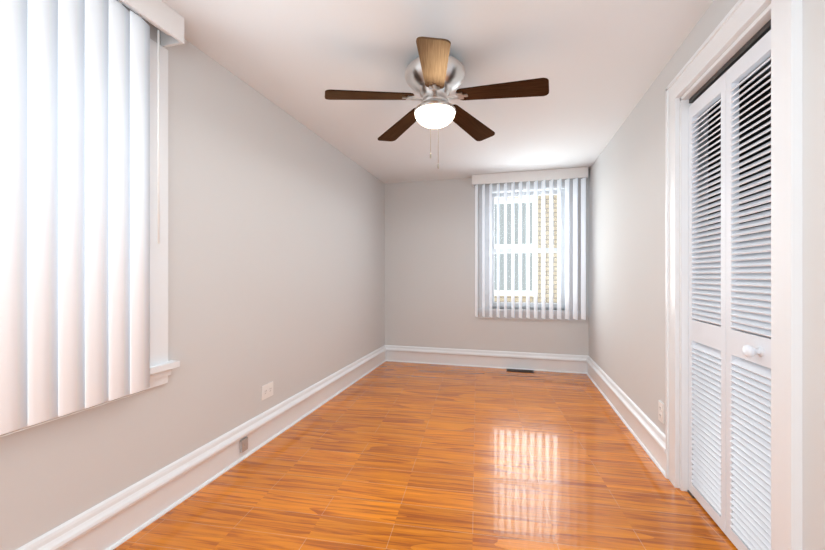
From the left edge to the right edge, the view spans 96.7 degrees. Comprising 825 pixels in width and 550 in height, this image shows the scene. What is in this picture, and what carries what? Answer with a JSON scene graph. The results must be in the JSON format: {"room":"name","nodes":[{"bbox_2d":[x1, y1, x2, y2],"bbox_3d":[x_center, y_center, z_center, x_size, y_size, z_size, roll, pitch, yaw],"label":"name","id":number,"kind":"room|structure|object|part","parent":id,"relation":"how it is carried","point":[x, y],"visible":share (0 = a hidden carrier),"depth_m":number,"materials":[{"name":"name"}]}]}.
{"room":"empty bedroom","nodes":[
{"label":"empty bedroom","id":0,"kind":"room"},
{"bbox_2d":[0,0,384,549],"bbox_3d":[-1.166,-0.040,2.284,0.200,2.350,5.810,0,0,15],"label":"wall","id":1,"kind":"structure","parent":0,"point":[276,244],"depth_m":2.17,"materials":[{"name":"white paint"}]},
{"bbox_2d":[2,39,179,434],"bbox_3d":[-1.394,-0.282,1.259,0.212,1.605,1.170,0,0,15],"label":"window","id":2,"kind":"structure","parent":1,"relation":"in","point":[161,366],"depth_m":1.73,"materials":[{"name":"white wood"}]},
{"bbox_2d":[0,0,183,436],"bbox_3d":[-1.288,-0.353,1.194,0.128,1.718,1.150,0,0,15],"label":"window blinds","id":3,"kind":"object","parent":2,"relation":"attached to","point":[74,205],"visible":1,"depth_m":1.33,"materials":[{"name":"plastic"}]},
{"bbox_2d":[16,345,387,549],"bbox_3d":[-1.053,1.032,2.254,0.036,0.206,5.410,0,0,15],"label":"baseboard","id":4,"kind":"structure","parent":1,"relation":"attached to","point":[117,520],"depth_m":1.86,"materials":[{"name":"white wood"}]},
{"bbox_2d":[240,437,247,452],"bbox_3d":[-1.039,1.048,2.264,0.020,0.075,0.055,0,0,15],"label":"jack","id":5,"kind":"object","parent":4,"relation":"attached to","point":[243,444],"visible":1,"depth_m":2.25,"materials":[{"name":"grey plastic"}]},
{"bbox_2d":[261,381,272,399],"bbox_3d":[-0.996,0.795,2.519,0.008,0.095,0.120,0,0,15],"label":"outlet","id":6,"kind":"object","parent":1,"relation":"attached to","point":[266,390],"visible":1,"depth_m":2.50,"materials":[{"name":"white plastic"}]},
{"bbox_2d":[113,361,737,549],"bbox_3d":[0.396,1.185,1.866,3.436,0.100,5.810,0,0,15],"label":"floor","id":7,"kind":"structure","parent":0,"point":[388,455],"depth_m":2.02,"materials":[{"name":"laminate"}]},
{"bbox_2d":[507,369,533,372],"bbox_3d":[1.272,1.132,4.333,0.310,0.006,0.110,0,0,15],"label":"floor vent","id":8,"kind":"object","parent":7,"relation":"in","point":[520,370],"visible":0.96,"depth_m":4.34,"materials":[{"name":"brown metal"}]},
{"bbox_2d":[162,0,770,183],"bbox_3d":[0.396,-1.275,1.866,3.436,0.120,5.810,0,0,15],"label":"ceiling","id":9,"kind":"structure","parent":0,"point":[599,65],"depth_m":2.11,"materials":[{"name":"white paint"}]},
{"bbox_2d":[325,37,548,168],"bbox_3d":[0.148,-0.900,2.067,1.169,0.627,1.181,0,0,15],"label":"ceiling fan","id":10,"kind":"object","parent":9,"relation":"hanging from","point":[434,74],"visible":1,"depth_m":2.00,"materials":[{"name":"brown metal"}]},
{"bbox_3d":[0.128,-0.885,2.091,0.228,0.076,0.228,0,0,15],"label":"lamp shade","id":11,"kind":"part","parent":10,"relation":"part of","materials":[{"name":"white glass"}]},
{"bbox_2d":[385,170,588,355],"bbox_3d":[0.857,-0.040,4.646,2.486,2.350,0.200,0,0,15],"label":"wall","id":12,"kind":"structure","parent":0,"point":[430,263],"depth_m":4.66,"materials":[{"name":"white paint"}]},
{"bbox_2d":[388,345,583,373],"bbox_3d":[0.855,1.032,4.525,2.426,0.206,0.036,0,0,15],"label":"baseboard","id":13,"kind":"structure","parent":12,"relation":"attached to","point":[565,363],"depth_m":4.50,"materials":[{"name":"white wood"}]},
{"bbox_2d":[478,181,580,320],"bbox_3d":[1.398,-0.280,4.475,1.200,1.620,0.230,0,0,15],"label":"window","id":14,"kind":"structure","parent":12,"relation":"in","point":[487,251],"depth_m":4.47,"materials":[{"name":"grey"}]},
{"bbox_3d":[1.409,-0.319,4.516,0.782,1.318,0.039,0,0,15],"label":"glass","id":15,"kind":"part","parent":14,"relation":"part of","materials":[{"name":"clear glass"}]},
{"bbox_2d":[472,167,587,319],"bbox_3d":[1.362,-0.348,4.340,1.294,1.729,0.130,0,0,15],"label":"window blinds","id":16,"kind":"object","parent":14,"relation":"attached to","point":[536,176],"visible":0.96,"depth_m":4.29,"materials":[{"name":"plastic"}]},
{"bbox_2d":[589,0,824,549],"bbox_3d":[1.389,-0.040,1.600,0.120,2.350,5.810,0,0,15],"label":"wall","id":17,"kind":"structure","parent":0,"point":[627,262],"depth_m":2.27,"materials":[{"name":"white paint"}]},
{"bbox_2d":[584,355,665,477],"bbox_3d":[1.716,1.032,3.121,0.036,0.206,2.223,0,0,15],"label":"baseboard","id":18,"kind":"structure","parent":17,"relation":"attached to","point":[648,435],"depth_m":2.66,"materials":[{"name":"white wood"}]},
{"bbox_2d":[658,400,663,423],"bbox_3d":[1.478,0.815,2.182,0.008,0.115,0.072,0,0,15],"label":"outlet","id":19,"kind":"object","parent":17,"relation":"attached to","point":[661,411],"visible":1,"depth_m":2.17,"materials":[{"name":"white plastic"}]},
{"bbox_2d":[687,30,770,549],"bbox_3d":[1.344,0.129,1.587,0.084,2.013,0.694,0,0,15],"label":"closet door","id":20,"kind":"structure","parent":17,"relation":"in","point":[729,404],"depth_m":1.54,"materials":[{"name":"white wood"}]},
{"bbox_3d":[1.412,0.123,1.748,0.037,2.001,0.344,0,0,15],"label":"panel","id":21,"kind":"part","parent":20,"relation":"part of","materials":[{"name":"white wood"}]},
{"bbox_3d":[1.322,0.123,1.412,0.037,2.001,0.344,0,0,15],"label":"panel","id":22,"kind":"part","parent":20,"relation":"part of","materials":[{"name":"white wood"}]},
{"bbox_3d":[1.269,0.285,1.368,0.052,0.047,0.047,0,0,15],"label":"knob","id":23,"kind":"part","parent":20,"relation":"part of","materials":[{"name":"white"}]},
{"bbox_2d":[689,19,770,103],"bbox_3d":[1.370,-0.909,1.579,0.026,0.022,0.700,0,0,15],"label":"track rail","id":24,"kind":"object","parent":17,"relation":"attached to","point":[744,49],"visible":0.57,"depth_m":1.54,"materials":[{"name":"grey metal"}]},
{"bbox_2d":[665,0,801,549],"bbox_3d":[1.369,0.044,1.579,0.148,2.183,0.956,0,0,15],"label":"door frame","id":25,"kind":"structure","parent":17,"relation":"attached to","point":[785,16],"depth_m":1.22,"materials":[{"name":"white wood"}]},
{"bbox_2d":[708,78,770,334],"bbox_3d":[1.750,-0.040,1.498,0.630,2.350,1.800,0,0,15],"label":"louvers","id":26,"kind":"structure","parent":0,"point":[759,104],"depth_m":2.29,"materials":[{"name":"grey wood"}]},
{"label":"outside","id":27,"kind":"structure","parent":0,"visible":0},
{"bbox_2d":[494,195,556,302],"bbox_3d":[2.060,-0.865,6.213,7.000,5.000,0.050,0,0,15],"label":"wall","id":28,"kind":"structure","parent":27,"point":[546,254],"depth_m":6.14,"materials":[{"name":"beige brick"}]},
{"bbox_2d":[494,197,533,295],"bbox_3d":[1.644,-0.480,6.283,0.960,1.670,0.029,0,0,15],"label":"window","id":29,"kind":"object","parent":28,"relation":"attached to","point":[516,245],"depth_m":6.21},
{"bbox_2d":[494,202,531,290],"bbox_3d":[1.646,-0.480,6.291,0.780,1.490,0.010,0,0,15],"label":"window pane","id":30,"kind":"object","parent":29,"relation":"in","point":[509,254],"depth_m":6.28,"materials":[{"name":"clear glass"}]}
]}

